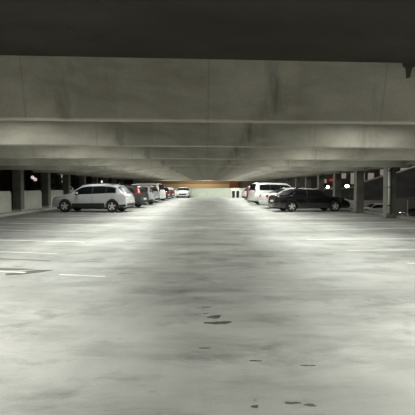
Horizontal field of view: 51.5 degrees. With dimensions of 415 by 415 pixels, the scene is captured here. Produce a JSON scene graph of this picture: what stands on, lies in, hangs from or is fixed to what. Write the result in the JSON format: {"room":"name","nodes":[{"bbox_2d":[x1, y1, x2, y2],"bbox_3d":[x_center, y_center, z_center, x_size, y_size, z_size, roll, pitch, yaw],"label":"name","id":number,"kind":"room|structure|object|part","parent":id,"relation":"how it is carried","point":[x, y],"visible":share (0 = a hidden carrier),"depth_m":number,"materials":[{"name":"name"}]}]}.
{"room":"parking garage","nodes":[
{"label":"parking garage","id":0,"kind":"room"},
{"bbox_2d":[0,197,414,414],"bbox_3d":[-0.925,0.358,28.249,21.350,0.354,74.400,0,3,0],"label":"floor","id":1,"kind":"structure","parent":0,"point":[180,305],"depth_m":5.25,"materials":[{"name":"concrete"}]},
{"bbox_2d":[0,206,56,216],"bbox_3d":[-11.025,0.130,28.038,1.150,0.130,74.000,0,3,0],"label":"curb","id":2,"kind":"object","parent":1,"relation":"on","point":[12,213],"visible":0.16,"depth_m":24.90,"materials":[{"name":"concrete"}]},
{"bbox_2d":[0,191,11,212],"bbox_3d":[-11.260,-0.283,23.038,0.200,1.170,2.850,0,3,0],"label":"barrier panel","id":3,"kind":"object","parent":2,"relation":"on","point":[5,196],"visible":1,"depth_m":23.76,"materials":[{"name":"concrete"}]},
{"bbox_2d":[11,170,26,210],"bbox_3d":[-11.180,-1.012,25.421,0.700,2.660,0.720,0,3,0],"label":"concrete column","id":4,"kind":"structure","parent":2,"relation":"on","point":[17,175],"depth_m":25.19,"materials":[{"name":"grey concrete"}]},
{"bbox_2d":[24,190,41,209],"bbox_3d":[-11.260,-0.490,27.383,0.200,1.170,3.110,0,3,0],"label":"barrier panel","id":5,"kind":"object","parent":2,"relation":"on","point":[32,199],"visible":0.8,"depth_m":27.50,"materials":[{"name":"concrete"}]},
{"bbox_2d":[41,173,52,206],"bbox_3d":[-11.180,-1.219,29.766,0.700,2.660,0.720,0,3,0],"label":"concrete column","id":6,"kind":"structure","parent":2,"relation":"on","point":[45,177],"depth_m":29.55,"materials":[{"name":"grey concrete"}]},
{"bbox_2d":[51,190,62,205],"bbox_3d":[-11.260,-0.697,31.728,0.200,1.170,3.110,0,3,0],"label":"barrier panel","id":7,"kind":"object","parent":2,"relation":"on","point":[54,193],"visible":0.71,"depth_m":31.57,"materials":[{"name":"concrete"}]},
{"bbox_2d":[62,175,70,194],"bbox_3d":[-11.180,-1.426,34.111,0.700,2.660,0.720,0,3,0],"label":"concrete column","id":8,"kind":"structure","parent":2,"relation":"on","point":[66,186],"depth_m":33.86,"materials":[{"name":"grey concrete"}]},
{"bbox_2d":[79,176,85,186],"bbox_3d":[-11.180,-1.633,38.456,0.700,2.660,0.720,0,3,0],"label":"concrete column","id":9,"kind":"structure","parent":2,"relation":"on","point":[82,179],"depth_m":38.19,"materials":[{"name":"grey concrete"}]},
{"bbox_2d":[92,177,97,183],"bbox_3d":[-11.180,-1.841,42.801,0.700,2.660,0.720,0,3,0],"label":"concrete column","id":10,"kind":"structure","parent":2,"relation":"on","point":[94,179],"depth_m":42.53,"materials":[{"name":"grey concrete"}]},
{"bbox_2d":[52,183,134,212],"bbox_3d":[-7.056,-0.631,26.731,4.818,1.775,2.204,0,3,8],"label":"suv","id":11,"kind":"object","parent":1,"relation":"on","point":[113,197],"visible":1,"depth_m":25.85,"materials":[{"name":"silver metal"}]},
{"bbox_2d":[122,185,148,207],"bbox_3d":[-6.826,-0.865,32.405,4.588,1.701,2.106,1,3,13],"label":"car","id":12,"kind":"object","parent":1,"relation":"on","point":[141,197],"visible":0.39,"depth_m":31.37,"materials":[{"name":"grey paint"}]},
{"bbox_2d":[131,183,165,201],"bbox_3d":[-6.888,-1.499,43.152,5.168,1.945,2.261,1,3,13],"label":"suv","id":13,"kind":"object","parent":1,"relation":"on","point":[160,187],"visible":0.28,"depth_m":42.27,"materials":[{"name":"white paint"}]},
{"bbox_2d":[139,185,159,204],"bbox_3d":[-6.556,-1.117,37.699,4.588,1.701,2.106,1,3,13],"label":"car","id":14,"kind":"object","parent":1,"relation":"on","point":[153,193],"visible":0.27,"depth_m":36.67,"materials":[{"name":"silver metal"}]},
{"bbox_2d":[163,191,170,199],"bbox_3d":[-6.667,-1.535,48.428,4.918,1.513,2.128,1,3,13],"label":"sedan","id":15,"kind":"object","parent":1,"relation":"on","point":[168,194],"visible":0.09,"depth_m":47.76,"materials":[{"name":"grey paint"}]},
{"bbox_2d":[164,187,174,198],"bbox_3d":[-6.359,-1.782,53.663,4.388,1.508,1.780,1,3,13],"label":"hatchback","id":16,"kind":"object","parent":1,"relation":"on","point":[170,190],"visible":0.23,"depth_m":52.96,"materials":[{"name":"black paint"}]},
{"bbox_2d":[167,187,177,197],"bbox_3d":[-6.309,-2.025,58.757,4.388,1.508,1.780,1,3,13],"label":"hatchback","id":17,"kind":"object","parent":1,"relation":"on","point":[174,189],"visible":0.17,"depth_m":58.20,"materials":[{"name":"white paint"}]},
{"bbox_2d":[176,187,190,197],"bbox_3d":[-3.500,-2.203,62.437,2.128,1.513,4.918,0,3,0],"label":"sedan","id":18,"kind":"object","parent":1,"relation":"on","point":[182,191],"visible":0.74,"depth_m":60.80,"materials":[{"name":"white paint"}]},
{"bbox_2d":[231,188,241,196],"bbox_3d":[4.250,-2.161,63.169,1.600,1.360,0.840,0,3,0],"label":"cabinet","id":19,"kind":"object","parent":1,"relation":"on","point":[232,189],"visible":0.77,"depth_m":62.78,"materials":[{"name":"white metal"}]},
{"bbox_2d":[242,186,249,200],"bbox_3d":[6.168,-1.536,45.714,4.818,1.775,2.204,-1,3,-13],"label":"suv","id":20,"kind":"object","parent":1,"relation":"on","point":[244,193],"visible":0.16,"depth_m":45.23,"materials":[{"name":"white paint"}]},
{"bbox_2d":[248,182,291,203],"bbox_3d":[6.168,-1.209,37.059,5.168,1.945,2.261,-1,3,-13],"label":"suv","id":21,"kind":"object","parent":1,"relation":"on","point":[256,189],"visible":0.48,"depth_m":35.98,"materials":[{"name":"white paint"}]},
{"bbox_2d":[259,187,293,207],"bbox_3d":[6.317,-0.725,31.448,4.918,1.513,2.128,-1,3,-13],"label":"sedan","id":22,"kind":"object","parent":1,"relation":"on","point":[263,198],"visible":0.21,"depth_m":30.65,"materials":[{"name":"white paint"}]},
{"bbox_2d":[287,179,291,186],"bbox_3d":[9.075,-1.995,47.509,0.650,2.520,0.740,0,3,0],"label":"concrete column","id":23,"kind":"structure","parent":1,"relation":"on","point":[289,181],"depth_m":47.23,"materials":[{"name":"grey concrete"}]},
{"bbox_2d":[295,178,300,187],"bbox_3d":[9.075,-1.788,43.164,0.650,2.520,0.740,0,3,0],"label":"concrete column","id":24,"kind":"structure","parent":1,"relation":"on","point":[297,180],"depth_m":42.88,"materials":[{"name":"grey concrete"}]},
{"bbox_2d":[305,177,310,187],"bbox_3d":[9.075,-1.581,38.819,0.650,2.520,0.740,0,3,0],"label":"concrete column","id":25,"kind":"structure","parent":1,"relation":"on","point":[307,179],"depth_m":38.55,"materials":[{"name":"grey concrete"}]},
{"bbox_2d":[268,187,349,211],"bbox_3d":[6.405,-0.525,27.244,4.918,1.513,2.128,0,3,-8],"label":"sedan","id":26,"kind":"object","parent":1,"relation":"on","point":[290,200],"visible":1,"depth_m":26.39,"materials":[{"name":"black paint"}]},
{"bbox_2d":[317,175,323,191],"bbox_3d":[9.075,-1.373,34.474,0.650,2.520,0.740,0,3,0],"label":"concrete column","id":27,"kind":"structure","parent":1,"relation":"on","point":[320,178],"depth_m":34.21,"materials":[{"name":"grey concrete"}]},
{"bbox_2d":[333,173,340,208],"bbox_3d":[9.075,-1.166,30.129,0.650,2.520,0.740,0,3,0],"label":"concrete column","id":28,"kind":"structure","parent":1,"relation":"on","point":[336,176],"depth_m":29.87,"materials":[{"name":"grey concrete"}]},
{"bbox_2d":[351,171,365,212],"bbox_3d":[9.075,-0.959,25.784,0.650,2.520,0.740,0,3,0],"label":"concrete column","id":29,"kind":"structure","parent":1,"relation":"on","point":[358,175],"depth_m":25.55,"materials":[{"name":"grey concrete"}]},
{"bbox_2d":[341,207,414,220],"bbox_3d":[9.500,0.125,28.038,0.500,0.140,74.000,0,3,0],"label":"curb","id":30,"kind":"object","parent":1,"relation":"on","point":[405,217],"visible":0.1,"depth_m":23.12,"materials":[{"name":"concrete"}]},
{"bbox_2d":[380,167,398,217],"bbox_3d":[9.075,-0.752,21.439,0.650,2.520,0.740,0,3,0],"label":"concrete column","id":31,"kind":"structure","parent":1,"relation":"on","point":[384,214],"depth_m":21.21,"materials":[{"name":"grey concrete"}]},
{"bbox_2d":[387,167,390,213],"bbox_3d":[8.920,-0.841,21.099,0.160,2.270,0.158,0,3,0],"label":"drain pipe","id":32,"kind":"object","parent":31,"relation":"attached to","point":[389,168],"visible":1,"depth_m":21.05,"materials":[{"name":"grey metal"}]},
{"bbox_2d":[0,0,414,62],"bbox_3d":[-0.800,-3.231,29.129,22.800,0.300,76.500,0,3,0],"label":"ceiling","id":33,"kind":"structure","parent":0,"point":[381,31],"depth_m":4.65,"materials":[{"name":"concrete"}]},
{"bbox_2d":[112,178,236,178],"bbox_3d":[-0.922,-3.691,50.103,20.150,0.780,0.541,0,3,-5],"label":"ceiling beam","id":34,"kind":"structure","parent":33,"relation":"attached to","point":[112,178],"depth_m":49.76,"materials":[{"name":"concrete"}]},
{"bbox_2d":[0,166,369,170],"bbox_3d":[-0.922,-2.419,23.433,20.150,0.780,0.541,0,3,-5],"label":"ceiling beam","id":35,"kind":"structure","parent":33,"relation":"attached to","point":[1,167],"depth_m":23.29,"materials":[{"name":"concrete"}]},
{"bbox_2d":[33,170,344,172],"bbox_3d":[-0.922,-2.631,27.878,20.150,0.780,0.541,0,3,-5],"label":"ceiling beam","id":36,"kind":"structure","parent":33,"relation":"attached to","point":[34,171],"depth_m":27.65,"materials":[{"name":"concrete"}]},
{"bbox_2d":[57,173,325,174],"bbox_3d":[-0.922,-2.843,32.323,20.150,0.780,0.541,0,3,-5],"label":"ceiling beam","id":37,"kind":"structure","parent":33,"relation":"attached to","point":[57,173],"depth_m":32.20,"materials":[{"name":"concrete"}]},
{"bbox_2d":[76,175,311,176],"bbox_3d":[-0.922,-3.055,36.768,20.150,0.780,0.541,0,3,-5],"label":"ceiling beam","id":38,"kind":"structure","parent":33,"relation":"attached to","point":[76,175],"depth_m":36.83,"materials":[{"name":"concrete"}]},
{"bbox_2d":[91,176,300,177],"bbox_3d":[-0.922,-3.267,41.213,20.150,0.780,0.541,0,3,-5],"label":"ceiling beam","id":39,"kind":"structure","parent":33,"relation":"attached to","point":[91,176],"depth_m":41.25,"materials":[{"name":"concrete"}]},
{"bbox_2d":[102,177,291,178],"bbox_3d":[-0.922,-3.479,45.658,20.150,0.780,0.541,0,3,-5],"label":"ceiling beam","id":40,"kind":"structure","parent":33,"relation":"attached to","point":[102,177],"depth_m":45.33,"materials":[{"name":"concrete"}]},
{"bbox_2d":[120,179,277,179],"bbox_3d":[-0.922,-3.902,54.548,20.150,0.780,0.541,0,3,-5],"label":"ceiling beam","id":41,"kind":"structure","parent":33,"relation":"attached to","point":[120,179],"depth_m":54.44,"materials":[{"name":"concrete"}]},
{"bbox_2d":[0,158,407,166],"bbox_3d":[-0.922,-2.200,18.838,20.150,0.780,0.541,0,3,-5],"label":"ceiling beam","id":42,"kind":"structure","parent":33,"relation":"attached to","point":[3,161],"depth_m":18.76,"materials":[{"name":"concrete"}]},
{"bbox_2d":[139,180,268,180],"bbox_3d":[-0.922,-4.326,63.438,20.150,0.780,0.541,0,3,-5],"label":"ceiling beam","id":43,"kind":"structure","parent":33,"relation":"attached to","point":[139,180],"depth_m":63.39,"materials":[{"name":"concrete"}]},
{"bbox_2d":[0,55,414,124],"bbox_3d":[-0.923,-1.583,5.915,20.150,0.780,0.552,0,3,-4],"label":"ceiling beam","id":44,"kind":"structure","parent":33,"relation":"attached to","point":[32,88],"depth_m":5.80,"materials":[{"name":"concrete"}]},
{"bbox_2d":[0,121,414,148],"bbox_3d":[-0.922,-1.761,9.639,20.150,0.780,0.541,0,3,-5],"label":"ceiling beam","id":45,"kind":"structure","parent":33,"relation":"attached to","point":[12,133],"depth_m":9.57,"materials":[{"name":"concrete"}]},
{"bbox_2d":[0,145,414,160],"bbox_3d":[-0.922,-1.970,14.024,20.150,0.780,0.541,0,3,-5],"label":"ceiling beam","id":46,"kind":"structure","parent":33,"relation":"attached to","point":[42,152],"depth_m":13.97,"materials":[{"name":"concrete"}]},
{"bbox_2d":[269,160,414,180],"bbox_3d":[9.200,-2.672,28.105,0.800,0.720,74.400,0,3,0],"label":"trim","id":47,"kind":"structure","parent":33,"relation":"attached to","point":[403,162],"depth_m":22.58,"materials":[{"name":"concrete"}]},
{"bbox_2d":[175,188,245,196],"bbox_3d":[-0.925,-2.253,65.092,21.350,1.360,0.250,0,3,0],"label":"wall","id":48,"kind":"structure","parent":0,"point":[195,192],"depth_m":64.96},
{"bbox_2d":[314,188,414,213],"bbox_3d":[24.000,-0.985,62.224,32.000,3.700,0.400,0,3,0],"label":"wall","id":49,"kind":"structure","parent":0,"point":[401,203],"depth_m":62.03,"materials":[{"name":"grey concrete"}]},
{"label":"outside","id":50,"kind":"structure","parent":0,"visible":0},
{"bbox_3d":[5.000,1.406,55.130,170.000,0.400,170.000,0,3,0],"label":"ground","id":51,"kind":"structure","parent":50,"visible":0},
{"bbox_2d":[0,170,25,208],"bbox_3d":[-26.700,-3.716,42.872,15.400,11.000,7.200,0,3,0],"label":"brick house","id":52,"kind":"structure","parent":51,"relation":"on","point":[5,175],"depth_m":41.71,"materials":[{"name":"black brick"}]},
{"bbox_2d":[31,176,36,190],"bbox_3d":[-13.940,-0.190,34.630,0.500,4.740,0.273,0,3,0],"label":"street lamp","id":53,"kind":"object","parent":51,"relation":"on","point":[32,177],"visible":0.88,"depth_m":34.50,"materials":[{"name":"black metal"}]},
{"bbox_2d":[30,173,61,190],"bbox_3d":[-14.337,-0.840,38.603,3.050,5.660,3.075,0,3,0],"label":"tree","id":54,"kind":"object","parent":51,"relation":"on","point":[54,187],"visible":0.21,"depth_m":38.29,"materials":[{"name":"green plant"}]},
{"bbox_2d":[31,173,61,189],"bbox_3d":[-15.895,-1.430,42.964,3.260,6.423,3.258,-1,3,-19],"label":"tree","id":55,"kind":"object","parent":51,"relation":"on","point":[57,185],"visible":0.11,"depth_m":42.60,"materials":[{"name":"green plant"}]},
{"bbox_2d":[70,175,87,189],"bbox_3d":[-14.869,-1.513,47.985,3.456,6.112,3.414,0,3,0],"label":"tree","id":56,"kind":"object","parent":51,"relation":"on","point":[73,185],"visible":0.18,"depth_m":47.74,"materials":[{"name":"green plant"}]},
{"bbox_2d":[26,170,139,190],"bbox_3d":[-18.000,-3.573,60.859,16.000,9.000,6.080,0,3,0],"label":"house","id":57,"kind":"structure","parent":51,"relation":"on","point":[29,173],"depth_m":57.89,"materials":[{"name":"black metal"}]},
{"bbox_2d":[140,177,304,187],"bbox_3d":[0.000,-4.210,74.234,34.000,9.000,1.300,0,3,0],"label":"brick building","id":58,"kind":"structure","parent":51,"relation":"on","point":[173,184],"depth_m":73.86,"materials":[{"name":"brown brick"}]},
{"bbox_2d":[311,170,379,187],"bbox_3d":[25.000,-6.337,87.347,18.000,12.000,6.900,0,3,0],"label":"building","id":59,"kind":"structure","parent":51,"relation":"on","point":[346,178],"depth_m":84.79,"materials":[{"name":"black metal"}]},
{"bbox_3d":[26.200,-6.262,84.723,2.200,1.100,0.030,0,3,0],"label":"pane","id":60,"kind":"part","parent":59,"relation":"part of","materials":[{"name":"beige glass"}]},
{"bbox_3d":[29.600,-5.713,84.749,2.800,2.200,0.030,0,3,0],"label":"pane","id":61,"kind":"part","parent":59,"relation":"part of","materials":[{"name":"beige glass"}]},
{"bbox_3d":[32.200,-5.713,84.749,1.200,2.200,0.030,0,3,0],"label":"pane","id":62,"kind":"part","parent":59,"relation":"part of","materials":[{"name":"beige glass"}]},
{"bbox_2d":[324,166,414,199],"bbox_3d":[16.500,-1.941,43.427,15.000,7.400,7.060,0,3,0],"label":"ramp","id":63,"kind":"object","parent":51,"relation":"on","point":[405,179],"visible":0.45,"depth_m":39.96,"materials":[{"name":"concrete"}]},
{"bbox_2d":[364,203,382,211],"bbox_3d":[22.345,0.249,57.480,4.588,1.688,1.820,0,3,-5],"label":"car","id":64,"kind":"object","parent":51,"relation":"on","point":[374,206],"visible":0.3,"depth_m":56.66,"materials":[{"name":"silver metal"}]},
{"bbox_2d":[380,166,412,175],"bbox_3d":[50.500,-5.941,94.780,31.000,10.500,6.090,0,3,0],"label":"building","id":65,"kind":"structure","parent":51,"relation":"on","point":[400,168],"depth_m":91.64,"materials":[{"name":"grey concrete"}]},
{"bbox_2d":[399,208,414,216],"bbox_3d":[24.423,0.764,48.761,4.918,1.488,1.850,0,3,-4],"label":"sedan","id":66,"kind":"object","parent":51,"relation":"on","point":[411,212],"visible":0.59,"depth_m":48.15,"materials":[{"name":"grey paint"}]}
]}

